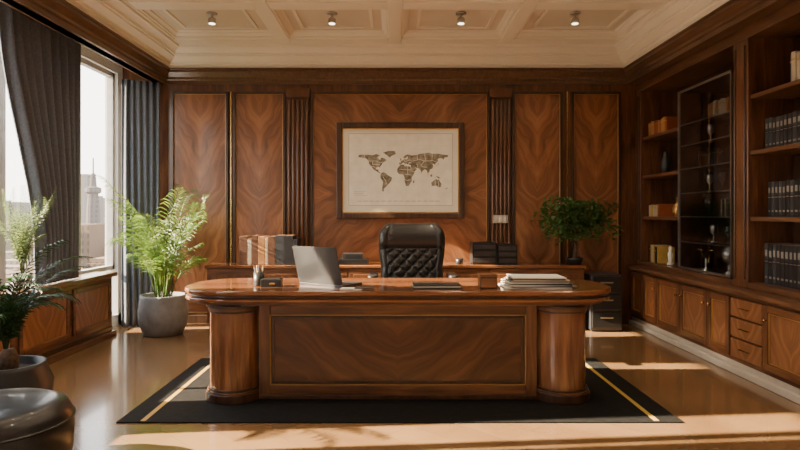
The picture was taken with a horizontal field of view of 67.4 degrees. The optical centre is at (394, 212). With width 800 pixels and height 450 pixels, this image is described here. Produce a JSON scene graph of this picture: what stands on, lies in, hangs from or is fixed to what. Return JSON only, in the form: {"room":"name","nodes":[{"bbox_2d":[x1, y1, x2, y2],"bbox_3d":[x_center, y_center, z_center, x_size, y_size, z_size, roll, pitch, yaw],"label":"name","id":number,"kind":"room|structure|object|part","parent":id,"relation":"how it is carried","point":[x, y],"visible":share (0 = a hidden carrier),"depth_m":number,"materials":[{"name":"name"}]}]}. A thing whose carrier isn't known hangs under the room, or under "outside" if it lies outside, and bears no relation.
{"room":"office","nodes":[
{"label":"office","id":0,"kind":"room"},
{"bbox_2d":[81,45,122,325],"bbox_3d":[-3.275,-0.355,2.775,0.150,3.290,8.550,0,0,0],"label":"wall","id":1,"kind":"structure","parent":0,"point":[86,53],"depth_m":6.93,"materials":[{"name":"paint"}]},
{"bbox_2d":[0,50,1,286],"bbox_3d":[-3.275,-0.480,3.975,0.070,2.260,1.950,0,0,0],"label":"window","id":2,"kind":"structure","parent":1,"relation":"in","point":[0,50],"depth_m":4.93,"materials":[{"name":"paint"}]},
{"bbox_2d":[2,57,113,289],"bbox_3d":[-3.275,-0.220,5.940,0.070,2.780,1.980,0,0,0],"label":"window","id":3,"kind":"structure","parent":1,"relation":"in","point":[110,76],"depth_m":6.69,"materials":[{"name":"paint"}]},
{"bbox_3d":[-3.050,-1.710,2.800,0.028,0.028,8.400,0,0,0],"label":"rail","id":4,"kind":"object","parent":1,"relation":"attached to","visible":0},
{"bbox_2d":[0,2,80,284],"bbox_3d":[-3.047,-0.532,5.211,0.103,2.295,1.183,0,0,0],"label":"curtain","id":5,"kind":"object","parent":4,"relation":"hanging from","point":[42,66],"visible":0.94,"depth_m":5.23,"materials":[{"name":"fabric"}]},
{"bbox_2d":[122,79,159,326],"bbox_3d":[-2.894,-0.112,6.840,0.368,2.785,0.214,0,0,0],"label":"curtain","id":6,"kind":"object","parent":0,"point":[140,99],"depth_m":6.82,"materials":[{"name":"grey fabric"}]},
{"bbox_2d":[123,68,636,322],"bbox_3d":[0.025,-0.355,7.110,6.650,3.290,0.120,0,0,0],"label":"wall","id":7,"kind":"structure","parent":0,"point":[628,91],"depth_m":7.05,"materials":[{"name":"brown wood"}]},
{"bbox_2d":[187,300,206,314],"bbox_3d":[-2.285,1.100,7.029,0.670,0.180,0.039,0,0,0],"label":"dado moulding","id":8,"kind":"object","parent":7,"relation":"attached to","point":[189,313],"visible":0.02,"depth_m":7.01,"materials":[{"name":"brown wood"}]},
{"bbox_2d":[188,302,206,311],"bbox_3d":[-2.285,1.100,7.040,0.620,0.130,0.017,0,0,0],"label":"field","id":9,"kind":"object","parent":7,"relation":"attached to","point":[193,307],"depth_m":7.03,"materials":[{"name":"brown wood"}]},
{"bbox_2d":[174,95,224,292],"bbox_3d":[-2.285,-0.226,7.040,0.610,2.332,0.017,0,0,0],"label":"field","id":10,"kind":"object","parent":7,"relation":"attached to","point":[199,120],"depth_m":7.03,"materials":[{"name":"brown wood"}]},
{"bbox_2d":[171,91,228,291],"bbox_3d":[-2.285,-0.226,7.029,0.670,2.392,0.039,0,0,0],"label":"panel moulding","id":11,"kind":"object","parent":7,"relation":"attached to","point":[226,93],"visible":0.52,"depth_m":7.01,"materials":[{"name":"brown wood"}]},
{"bbox_2d":[233,91,285,261],"bbox_3d":[-1.586,-0.226,7.029,0.611,2.392,0.039,0,0,0],"label":"panel moulding","id":12,"kind":"object","parent":7,"relation":"attached to","point":[235,93],"visible":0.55,"depth_m":7.01,"materials":[{"name":"brown wood"}]},
{"bbox_2d":[237,95,282,261],"bbox_3d":[-1.586,-0.226,7.040,0.551,2.332,0.017,0,0,0],"label":"field","id":13,"kind":"object","parent":7,"relation":"attached to","point":[259,117],"depth_m":7.03,"materials":[{"name":"brown wood"}]},
{"bbox_2d":[286,89,310,245],"bbox_3d":[-1.134,-0.121,7.022,0.284,2.662,0.054,0,0,0],"label":"pilaster","id":14,"kind":"object","parent":7,"relation":"attached to","point":[298,100],"visible":0.54,"depth_m":7.01,"materials":[{"name":"brown wood"}]},
{"bbox_2d":[66,0,728,67],"bbox_3d":[0.020,-1.800,2.775,5.680,0.229,8.790,0,0,0],"label":"crown molding","id":15,"kind":"structure","parent":7,"relation":"attached to","point":[119,16],"depth_m":6.83,"materials":[{"name":"beige paint"}]},
{"bbox_2d":[0,0,794,83],"bbox_3d":[0.020,-1.597,2.775,5.680,0.175,8.790,0,0,0],"label":"trim","id":16,"kind":"structure","parent":7,"relation":"attached to","point":[732,16],"depth_m":6.79,"materials":[{"name":"brown wood"}]},
{"bbox_2d":[230,91,567,261],"bbox_3d":[0.047,-0.116,7.035,3.948,2.612,0.029,0,0,0],"label":"strips","id":17,"kind":"object","parent":7,"relation":"attached to","point":[230,91],"visible":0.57,"depth_m":7.03,"materials":[{"name":"brown wood"}]},
{"bbox_2d":[311,91,488,245],"bbox_3d":[0.059,-0.226,7.029,2.092,2.392,0.039,0,0,0],"label":"panel moulding","id":18,"kind":"object","parent":7,"relation":"attached to","point":[313,93],"visible":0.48,"depth_m":7.01,"materials":[{"name":"brown wood"}]},
{"bbox_2d":[336,122,464,218],"bbox_3d":[0.065,-0.496,7.003,1.492,1.122,0.055,0,0,0],"label":"world map","id":19,"kind":"object","parent":18,"relation":"attached to","point":[385,170],"visible":1,"depth_m":7.00,"materials":[{"name":"beige paper"}]},
{"bbox_2d":[314,95,485,261],"bbox_3d":[0.059,-0.226,7.040,2.031,2.332,0.017,0,0,0],"label":"field","id":20,"kind":"object","parent":7,"relation":"attached to","point":[346,235],"depth_m":7.03,"materials":[{"name":"brown wood"}]},
{"bbox_2d":[187,314,627,322],"bbox_3d":[-0.190,1.240,7.024,5.820,0.100,0.049,0,0,0],"label":"baseboard","id":21,"kind":"structure","parent":7,"relation":"attached to","point":[191,318],"depth_m":7.00,"materials":[{"name":"brown wood"}]},
{"bbox_2d":[489,89,511,242],"bbox_3d":[1.240,-0.121,7.022,0.261,2.662,0.054,0,0,0],"label":"pilaster","id":22,"kind":"object","parent":7,"relation":"attached to","point":[500,99],"visible":0.56,"depth_m":7.01,"materials":[{"name":"brown wood"}]},
{"bbox_2d":[493,215,507,222],"bbox_3d":[1.228,0.070,7.000,0.176,0.094,0.040,0,0,0],"label":"light switch","id":23,"kind":"object","parent":22,"relation":"attached to","point":[496,218],"visible":1,"depth_m":6.99,"materials":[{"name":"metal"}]},
{"bbox_2d":[512,91,562,261],"bbox_3d":[1.669,-0.226,7.029,0.588,2.392,0.039,0,0,0],"label":"panel moulding","id":24,"kind":"object","parent":7,"relation":"attached to","point":[514,93],"visible":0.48,"depth_m":7.01,"materials":[{"name":"brown wood"}]},
{"bbox_2d":[516,95,558,261],"bbox_3d":[1.668,-0.226,7.040,0.528,2.332,0.017,0,0,0],"label":"field","id":25,"kind":"object","parent":7,"relation":"attached to","point":[537,116],"depth_m":7.03,"materials":[{"name":"brown wood"}]},
{"bbox_2d":[571,91,620,274],"bbox_3d":[2.356,-0.226,7.029,0.576,2.392,0.039,0,0,0],"label":"panel moulding","id":26,"kind":"object","parent":7,"relation":"attached to","point":[573,93],"visible":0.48,"depth_m":7.01,"materials":[{"name":"brown wood"}]},
{"bbox_2d":[575,95,617,273],"bbox_3d":[2.356,-0.226,7.040,0.516,2.332,0.017,0,0,0],"label":"field","id":27,"kind":"object","parent":7,"relation":"attached to","point":[596,116],"depth_m":7.03,"materials":[{"name":"brown wood"}]},
{"bbox_2d":[156,10,636,29],"bbox_3d":[0.025,-2.050,2.775,6.650,0.100,8.750,0,0,0],"label":"ceiling","id":28,"kind":"structure","parent":0,"point":[187,17],"depth_m":6.17,"materials":[{"name":"paint"}]},
{"bbox_2d":[2,0,162,83],"bbox_3d":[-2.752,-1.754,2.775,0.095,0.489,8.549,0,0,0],"label":"curtain rod","id":29,"kind":"object","parent":28,"relation":"hanging from","point":[31,12],"visible":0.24,"depth_m":5.05,"materials":[{"name":"black metal"}]},
{"bbox_2d":[206,11,217,24],"bbox_3d":[-1.830,-1.945,6.000,0.110,0.109,0.110,0,0,0],"label":"ceiling spotlight","id":30,"kind":"object","parent":28,"relation":"attached to","point":[211,20],"depth_m":5.97,"materials":[{"name":"metal"}]},
{"bbox_2d":[327,11,336,24],"bbox_3d":[-0.630,-1.945,6.000,0.110,0.109,0.110,0,0,0],"label":"ceiling spotlight","id":31,"kind":"object","parent":28,"relation":"attached to","point":[332,21],"depth_m":5.97,"materials":[{"name":"gold metal"}]},
{"bbox_2d":[127,0,665,37],"bbox_3d":[0.015,-1.965,2.710,4.890,0.069,7.820,0,0,0],"label":"trim","id":32,"kind":"structure","parent":28,"relation":"attached to","point":[153,15],"depth_m":6.45,"materials":[{"name":"beige wood"}]},
{"bbox_2d":[125,0,668,43],"bbox_3d":[0.045,-1.957,2.775,5.590,0.084,8.530,0,0,0],"label":"coffer beams","id":33,"kind":"object","parent":28,"relation":"attached to","point":[264,8],"visible":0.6,"depth_m":5.62,"materials":[{"name":"beige wood"}]},
{"bbox_2d":[456,11,465,24],"bbox_3d":[0.660,-1.945,6.000,0.110,0.109,0.110,0,0,0],"label":"ceiling spotlight","id":34,"kind":"object","parent":28,"relation":"attached to","point":[460,21],"depth_m":5.97,"materials":[{"name":"gold metal"}]},
{"bbox_2d":[569,11,580,24],"bbox_3d":[1.800,-1.945,6.000,0.110,0.109,0.110,0,0,0],"label":"ceiling spotlight","id":35,"kind":"object","parent":28,"relation":"attached to","point":[575,20],"depth_m":5.97,"materials":[{"name":"gold metal"}]},
{"bbox_2d":[48,323,799,449],"bbox_3d":[0.025,1.340,2.775,6.650,0.100,8.750,0,0,0],"label":"floor","id":36,"kind":"structure","parent":0,"point":[105,380],"depth_m":3.68,"materials":[{"name":"brown wood"}]},
{"bbox_2d":[0,388,75,449],"bbox_3d":[-1.970,1.109,2.950,0.712,0.363,0.712,0,0,0],"label":"leather ottoman","id":37,"kind":"object","parent":36,"relation":"on","point":[30,418],"visible":1,"depth_m":2.88,"materials":[{"name":"black leather"}]},
{"bbox_2d":[0,240,94,389],"bbox_3d":[-2.368,0.724,3.577,0.941,1.132,0.966,0,0,0],"label":"potted plant","id":38,"kind":"object","parent":36,"relation":"on","point":[16,370],"visible":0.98,"depth_m":3.59,"materials":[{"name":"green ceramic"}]},
{"bbox_2d":[0,355,53,389],"bbox_3d":[-2.330,1.097,3.620,0.480,0.385,0.480,0,0,0],"label":"pot","id":39,"kind":"object","parent":38,"relation":"attached to","point":[28,371],"depth_m":3.57,"materials":[{"name":"grey ceramic"}]},
{"bbox_2d":[0,272,117,363],"bbox_3d":[-3.075,0.958,3.435,0.249,0.665,5.910,0,0,0],"label":"base cabinet","id":40,"kind":"object","parent":36,"relation":"on","point":[53,333],"visible":0.69,"depth_m":5.53,"materials":[{"name":"brown wood"}]},
{"bbox_3d":[-2.990,0.930,4.340,0.020,0.440,0.740,0,0,0],"label":"frame","id":41,"kind":"part","parent":40,"relation":"part of","materials":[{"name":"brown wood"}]},
{"bbox_2d":[0,185,56,288],"bbox_3d":[-3.006,0.192,4.862,0.314,0.865,0.399,0,0,0],"label":"potted fern","id":42,"kind":"object","parent":40,"relation":"on","point":[22,244],"visible":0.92,"depth_m":4.93,"materials":[{"name":"green plant"}]},
{"bbox_3d":[-2.990,0.930,5.140,0.020,0.440,0.740,0,0,0],"label":"frame","id":43,"kind":"part","parent":40,"relation":"part of","materials":[{"name":"brown wood"}]},
{"bbox_3d":[-3.077,1.265,3.440,0.244,0.050,5.880,0,0,0],"label":"plinth mould","id":44,"kind":"part","parent":40,"relation":"part of","materials":[{"name":"brown wood"}]},
{"bbox_3d":[-2.990,0.930,5.940,0.020,0.440,0.740,0,0,0],"label":"frame","id":45,"kind":"part","parent":40,"relation":"part of","materials":[{"name":"brown wood"}]},
{"bbox_2d":[95,175,208,336],"bbox_3d":[-2.476,0.453,6.206,1.003,1.675,1.212,0,0,0],"label":"potted palm","id":46,"kind":"object","parent":36,"relation":"on","point":[164,313],"visible":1,"depth_m":6.23,"materials":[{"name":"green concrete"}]},
{"bbox_2d":[137,292,188,336],"bbox_3d":[-2.470,1.080,6.400,0.510,0.420,0.510,0,0,0],"label":"pot","id":47,"kind":"object","parent":46,"relation":"attached to","point":[163,314],"depth_m":6.20,"materials":[{"name":"grey concrete"}]},
{"bbox_2d":[204,262,586,329],"bbox_3d":[0.005,0.930,6.737,4.170,0.720,0.415,0,0,0],"label":"credenza","id":48,"kind":"object","parent":36,"relation":"on","point":[217,270],"visible":0.19,"depth_m":6.55,"materials":[{"name":"brown wood"}]},
{"bbox_2d":[240,235,300,263],"bbox_3d":[-1.399,0.409,6.760,0.641,0.320,0.240,0,0,0],"label":"binders","id":49,"kind":"object","parent":48,"relation":"on","point":[255,249],"visible":0.94,"depth_m":6.64,"materials":[{"name":"cardboard"}]},
{"bbox_2d":[339,253,368,264],"bbox_3d":[-0.460,0.509,6.720,0.320,0.119,0.240,0,0,0],"label":"desk telephone","id":50,"kind":"object","parent":48,"relation":"on","point":[348,258],"visible":0.96,"depth_m":6.60,"materials":[{"name":"black plastic"}]},
{"bbox_2d":[455,258,462,263],"bbox_3d":[0.720,0.539,6.720,0.090,0.060,0.090,0,0,0],"label":"cup","id":51,"kind":"object","parent":48,"relation":"on","point":[458,260],"visible":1,"depth_m":6.69,"materials":[{"name":"silver metal"}]},
{"bbox_2d":[470,242,516,263],"bbox_3d":[1.110,0.450,6.777,0.500,0.239,0.245,0,0,0],"label":"box","id":52,"kind":"object","parent":48,"relation":"on","point":[480,252],"visible":1,"depth_m":6.66,"materials":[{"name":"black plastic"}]},
{"bbox_2d":[531,194,622,263],"bbox_3d":[2.027,0.174,6.709,1.012,0.790,0.476,0,0,0],"label":"potted ficus","id":53,"kind":"object","parent":48,"relation":"on","point":[562,218],"visible":1,"depth_m":6.65,"materials":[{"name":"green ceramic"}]},
{"bbox_2d":[566,257,582,263],"bbox_3d":[2.005,0.534,6.700,0.190,0.069,0.190,0,0,0],"label":"pot","id":54,"kind":"object","parent":53,"relation":"attached to","point":[571,260],"depth_m":6.63,"materials":[{"name":"grey ceramic"}]},
{"bbox_2d":[116,358,683,422],"bbox_3d":[0.030,1.285,4.490,3.480,0.010,1.620,0,0,0],"label":"rug","id":55,"kind":"object","parent":36,"relation":"on","point":[613,399],"visible":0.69,"depth_m":3.94,"materials":[{"name":"black carpet"}]},
{"bbox_2d":[185,278,610,404],"bbox_3d":[0.020,0.900,4.400,3.040,0.760,0.840,0,0,0],"label":"executive desk","id":56,"kind":"object","parent":55,"relation":"on","point":[393,339],"visible":0.96,"depth_m":4.12,"materials":[{"name":"brown wood"}]},
{"bbox_2d":[254,264,263,285],"bbox_3d":[-0.970,0.444,4.280,0.077,0.150,0.076,0,0,0],"label":"pen holder","id":57,"kind":"object","parent":56,"relation":"on","point":[258,275],"visible":0.89,"depth_m":4.25,"materials":[{"name":"silver metal"}]},
{"bbox_2d":[261,277,282,286],"bbox_3d":[-0.870,0.489,4.239,0.145,0.060,0.109,0,0,0],"label":"box","id":58,"kind":"object","parent":56,"relation":"on","point":[266,281],"visible":1,"depth_m":4.19,"materials":[{"name":"black leather"}]},
{"bbox_2d":[292,246,361,287],"bbox_3d":[-0.485,0.377,4.337,0.380,0.285,0.342,0,0,30],"label":"laptop","id":59,"kind":"object","parent":56,"relation":"on","point":[316,266],"visible":1,"depth_m":4.22,"materials":[{"name":"metal"}]},
{"bbox_3d":[-0.549,0.369,4.227,0.380,0.270,0.088,0,0,30],"label":"screen lid","id":60,"kind":"part","parent":59,"relation":"part of","materials":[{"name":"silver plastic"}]},
{"bbox_2d":[340,286,374,289],"bbox_3d":[-0.255,0.512,4.098,0.230,0.014,0.100,0,0,6],"label":"notepad","id":61,"kind":"object","parent":56,"relation":"on","point":[356,287],"visible":1,"depth_m":4.07,"materials":[{"name":"white paper"}]},
{"bbox_3d":[0.020,0.953,4.135,1.910,0.655,0.030,0,0,0],"label":"modesty frame","id":62,"kind":"part","parent":56,"relation":"part of","materials":[{"name":"brown wood"}]},
{"bbox_2d":[412,282,462,288],"bbox_3d":[0.290,0.507,4.200,0.344,0.024,0.207,0,0,0],"label":"document folder","id":63,"kind":"object","parent":56,"relation":"on","point":[415,285],"visible":1,"depth_m":4.11,"materials":[{"name":"black leather"}]},
{"bbox_2d":[477,273,497,288],"bbox_3d":[0.640,0.470,4.160,0.122,0.098,0.096,0,0,-3],"label":"wooden box","id":64,"kind":"object","parent":56,"relation":"on","point":[485,280],"visible":1,"depth_m":4.11,"materials":[{"name":"brown wood"}]},
{"bbox_2d":[498,274,576,288],"bbox_3d":[1.004,0.482,4.240,0.503,0.075,0.303,0,0,0],"label":"stack","id":65,"kind":"object","parent":56,"relation":"on","point":[511,281],"visible":1,"depth_m":4.12,"materials":[{"name":"white paper"}]},
{"bbox_2d":[368,223,457,277],"bbox_3d":[0.150,0.685,5.135,0.750,1.190,0.650,0,0,0],"label":"office chair","id":66,"kind":"object","parent":55,"relation":"on","point":[406,250],"visible":0.6,"depth_m":5.27,"materials":[{"name":"black leather"}]},
{"bbox_2d":[584,271,621,331],"bbox_3d":[2.290,0.980,6.707,0.340,0.620,0.465,0,0,0],"label":"filing cabinet","id":67,"kind":"object","parent":36,"relation":"on","point":[605,316],"visible":0.75,"depth_m":6.49,"materials":[{"name":"metal"}]},
{"bbox_2d":[627,0,799,404],"bbox_3d":[2.977,-0.198,4.514,0.545,2.975,5.069,0,0,0],"label":"bookcase","id":68,"kind":"object","parent":36,"relation":"on","point":[742,324],"visible":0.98,"depth_m":5.09,"materials":[{"name":"brown wood"}]},
{"bbox_3d":[2.744,0.920,6.785,0.032,0.480,0.318,0,0,0],"label":"door frame","id":69,"kind":"part","parent":68,"relation":"part of","materials":[{"name":"brown wood"}]},
{"bbox_3d":[2.744,0.920,6.445,0.032,0.480,0.338,0,0,0],"label":"door frame","id":70,"kind":"part","parent":68,"relation":"part of","materials":[{"name":"brown wood"}]},
{"bbox_3d":[3.035,-0.853,6.490,0.350,0.035,0.880,0,0,0],"label":"shelf","id":71,"kind":"part","parent":68,"relation":"part of","materials":[{"name":"brown wood"}]},
{"bbox_3d":[3.035,-0.412,6.490,0.350,0.035,0.880,0,0,0],"label":"shelf","id":72,"kind":"part","parent":68,"relation":"part of","materials":[{"name":"brown wood"}]},
{"bbox_3d":[3.035,0.058,6.490,0.350,0.035,0.880,0,0,0],"label":"shelf","id":73,"kind":"part","parent":68,"relation":"part of","materials":[{"name":"brown wood"}]},
{"bbox_2d":[649,245,674,262],"bbox_3d":[3.001,0.460,6.771,0.198,0.199,0.243,0,0,0],"label":"books","id":74,"kind":"object","parent":68,"relation":"on","point":[657,253],"visible":0.96,"depth_m":6.65,"materials":[{"name":"yellow paper"}]},
{"bbox_2d":[649,204,674,216],"bbox_3d":[3.001,-0.031,6.748,0.197,0.139,0.296,0,0,0],"label":"books","id":75,"kind":"object","parent":68,"relation":"on","point":[660,210],"visible":0.97,"depth_m":6.60,"materials":[{"name":"orange paper"}]},
{"bbox_2d":[648,117,677,135],"bbox_3d":[3.000,-0.955,6.652,0.199,0.168,0.464,0,0,0],"label":"books","id":76,"kind":"object","parent":68,"relation":"on","point":[666,123],"visible":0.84,"depth_m":6.52,"materials":[{"name":"orange paper"}]},
{"bbox_2d":[660,152,671,172],"bbox_3d":[2.980,-0.551,6.600,0.120,0.240,0.120,0,0,0],"label":"ceramic vase","id":77,"kind":"object","parent":68,"relation":"on","point":[665,165],"visible":0.91,"depth_m":6.57,"materials":[{"name":"black ceramic"}]},
{"bbox_3d":[2.744,0.920,6.015,0.032,0.480,0.498,0,0,0],"label":"door frame","id":78,"kind":"part","parent":68,"relation":"part of","materials":[{"name":"brown wood"}]},
{"bbox_2d":[667,246,673,264],"bbox_3d":[2.960,0.459,6.450,0.070,0.200,0.070,0,0,0],"label":"figurine","id":79,"kind":"object","parent":68,"relation":"on","point":[670,254],"visible":1,"depth_m":6.43,"materials":[{"name":"white ceramic"}]},
{"bbox_2d":[673,198,677,216],"bbox_3d":[2.980,-0.061,6.300,0.120,0.200,0.120,0,0,0],"label":"brass vase","id":80,"kind":"object","parent":68,"relation":"on","point":[675,207],"visible":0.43,"depth_m":6.28,"materials":[{"name":"gold metal"}]},
{"bbox_3d":[3.025,0.585,5.985,0.370,0.049,1.890,0,0,0],"label":"shelf","id":81,"kind":"part","parent":68,"relation":"part of","materials":[{"name":"brown wood"}]},
{"bbox_3d":[2.744,0.920,5.505,0.032,0.480,0.498,0,0,0],"label":"door frame","id":82,"kind":"part","parent":68,"relation":"part of","materials":[{"name":"brown wood"}]},
{"bbox_3d":[2.845,-0.330,5.540,0.020,1.760,0.960,0,0,0],"label":"glass door","id":83,"kind":"part","parent":68,"relation":"part of","materials":[{"name":"glass"}]},
{"bbox_2d":[697,248,715,271],"bbox_3d":[2.980,0.450,5.750,0.110,0.219,0.270,0,0,0],"label":"balance scale","id":84,"kind":"object","parent":68,"relation":"on","point":[700,249],"visible":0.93,"depth_m":5.74,"materials":[{"name":"metal"}]},
{"bbox_2d":[706,174,713,190],"bbox_3d":[3.000,-0.284,5.720,0.068,0.170,0.068,0,0,0],"label":"goblet","id":85,"kind":"object","parent":68,"relation":"in","point":[709,177],"visible":0.82,"depth_m":5.70,"materials":[{"name":"metal"}]},
{"bbox_2d":[707,124,714,142],"bbox_3d":[3.000,-0.754,5.700,0.068,0.170,0.068,0,0,0],"label":"goblet","id":86,"kind":"object","parent":68,"relation":"in","point":[711,127],"visible":0.9,"depth_m":5.68,"materials":[{"name":"metal"}]},
{"bbox_2d":[627,265,799,309],"bbox_3d":[2.977,0.630,4.485,0.544,0.040,5.010,0,0,0],"label":"countertop","id":87,"kind":"structure","parent":68,"relation":"on","point":[789,302],"depth_m":4.98,"materials":[{"name":"brown wood"}]},
{"bbox_2d":[698,147,729,168],"bbox_3d":[3.100,-0.525,5.723,0.201,0.169,0.446,0,0,0],"label":"books","id":88,"kind":"object","parent":68,"relation":"in","point":[716,155],"visible":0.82,"depth_m":5.66,"materials":[{"name":"brown paper"}]},
{"bbox_2d":[710,225,717,242],"bbox_3d":[3.000,0.196,5.650,0.068,0.170,0.068,0,0,0],"label":"goblet","id":89,"kind":"object","parent":68,"relation":"in","point":[713,228],"visible":1,"depth_m":5.63,"materials":[{"name":"metal"}]},
{"bbox_3d":[3.025,-1.548,4.524,0.370,0.275,5.049,0,0,0],"label":"rail","id":90,"kind":"part","parent":68,"relation":"part of","materials":[{"name":"brown wood"}]},
{"bbox_2d":[708,98,729,119],"bbox_3d":[3.050,-0.960,5.421,0.201,0.159,0.542,0,0,0],"label":"books","id":91,"kind":"object","parent":68,"relation":"in","point":[722,105],"visible":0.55,"depth_m":5.49,"materials":[{"name":"brown paper"}]},
{"bbox_3d":[2.744,0.920,5.075,0.032,0.480,0.338,0,0,0],"label":"door frame","id":92,"kind":"part","parent":68,"relation":"part of","materials":[{"name":"brown wood"}]},
{"bbox_2d":[721,198,729,215],"bbox_3d":[3.100,-0.052,5.348,0.200,0.165,0.396,0,0,0],"label":"books","id":93,"kind":"object","parent":68,"relation":"in","point":[725,203],"visible":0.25,"depth_m":5.47,"materials":[{"name":"brown paper"}]},
{"bbox_2d":[722,247,729,274],"bbox_3d":[2.980,0.429,5.350,0.120,0.260,0.120,0,0,0],"label":"trophy","id":94,"kind":"object","parent":68,"relation":"on","point":[726,250],"visible":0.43,"depth_m":5.33,"materials":[{"name":"metal"}]},
{"bbox_3d":[3.229,-0.450,4.524,0.039,2.120,5.049,0,0,0],"label":"panel","id":95,"kind":"part","parent":68,"relation":"part of","materials":[{"name":"brown wood"}]},
{"bbox_3d":[2.746,0.921,4.680,0.028,0.152,0.420,0,0,0],"label":"drawer","id":96,"kind":"part","parent":68,"relation":"part of","materials":[{"name":"brown wood"}]},
{"bbox_3d":[2.746,1.084,4.680,0.028,0.152,0.420,0,0,0],"label":"drawer","id":97,"kind":"part","parent":68,"relation":"part of","materials":[{"name":"brown wood"}]},
{"bbox_3d":[2.746,0.758,4.680,0.028,0.152,0.420,0,0,0],"label":"drawer","id":98,"kind":"part","parent":68,"relation":"part of","materials":[{"name":"brown wood"}]},
{"bbox_3d":[3.025,0.585,3.890,0.370,0.049,1.880,0,0,0],"label":"shelf","id":99,"kind":"part","parent":68,"relation":"part of","materials":[{"name":"brown wood"}]},
{"bbox_3d":[3.035,-0.932,3.890,0.350,0.035,1.880,0,0,0],"label":"shelf","id":100,"kind":"part","parent":68,"relation":"part of","materials":[{"name":"brown wood"}]},
{"bbox_3d":[3.035,-0.482,3.890,0.350,0.035,1.880,0,0,0],"label":"shelf","id":101,"kind":"part","parent":68,"relation":"part of","materials":[{"name":"brown wood"}]},
{"bbox_3d":[3.035,0.048,3.890,0.350,0.035,1.880,0,0,0],"label":"shelf","id":102,"kind":"part","parent":68,"relation":"part of","materials":[{"name":"brown wood"}]},
{"bbox_3d":[2.744,0.920,4.160,0.032,0.480,0.588,0,0,0],"label":"door frame","id":103,"kind":"part","parent":68,"relation":"part of","materials":[{"name":"brown wood"}]},
{"bbox_2d":[765,243,799,289],"bbox_3d":[3.049,0.400,4.345,0.202,0.319,0.890,0,0,0],"label":"binders","id":104,"kind":"object","parent":68,"relation":"on","point":[782,260],"visible":1,"depth_m":4.57,"materials":[{"name":"black leather"}]},
{"bbox_2d":[765,110,799,147],"bbox_3d":[3.049,-0.626,4.366,0.202,0.249,0.831,0,0,0],"label":"binders","id":105,"kind":"object","parent":68,"relation":"on","point":[784,129],"visible":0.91,"depth_m":4.57,"materials":[{"name":"leather"}]},
{"bbox_2d":[768,179,799,216],"bbox_3d":[3.049,-0.111,4.348,0.202,0.279,0.796,0,0,0],"label":"binders","id":106,"kind":"object","parent":68,"relation":"on","point":[783,196],"visible":1,"depth_m":4.54,"materials":[{"name":"leather"}]},
{"bbox_2d":[790,51,799,81],"bbox_3d":[3.050,-1.075,4.248,0.199,0.249,0.496,0,0,0],"label":"books","id":107,"kind":"object","parent":68,"relation":"on","point":[795,55],"visible":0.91,"depth_m":4.43,"materials":[{"name":"beige paper"}]},
{"label":"outside","id":108,"kind":"structure","parent":0,"visible":0},
{"bbox_2d":[6,158,104,282],"bbox_3d":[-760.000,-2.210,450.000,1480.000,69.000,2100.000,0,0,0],"label":"city skyline","id":109,"kind":"object","parent":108,"point":[92,204],"visible":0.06,"depth_m":265.54}
]}

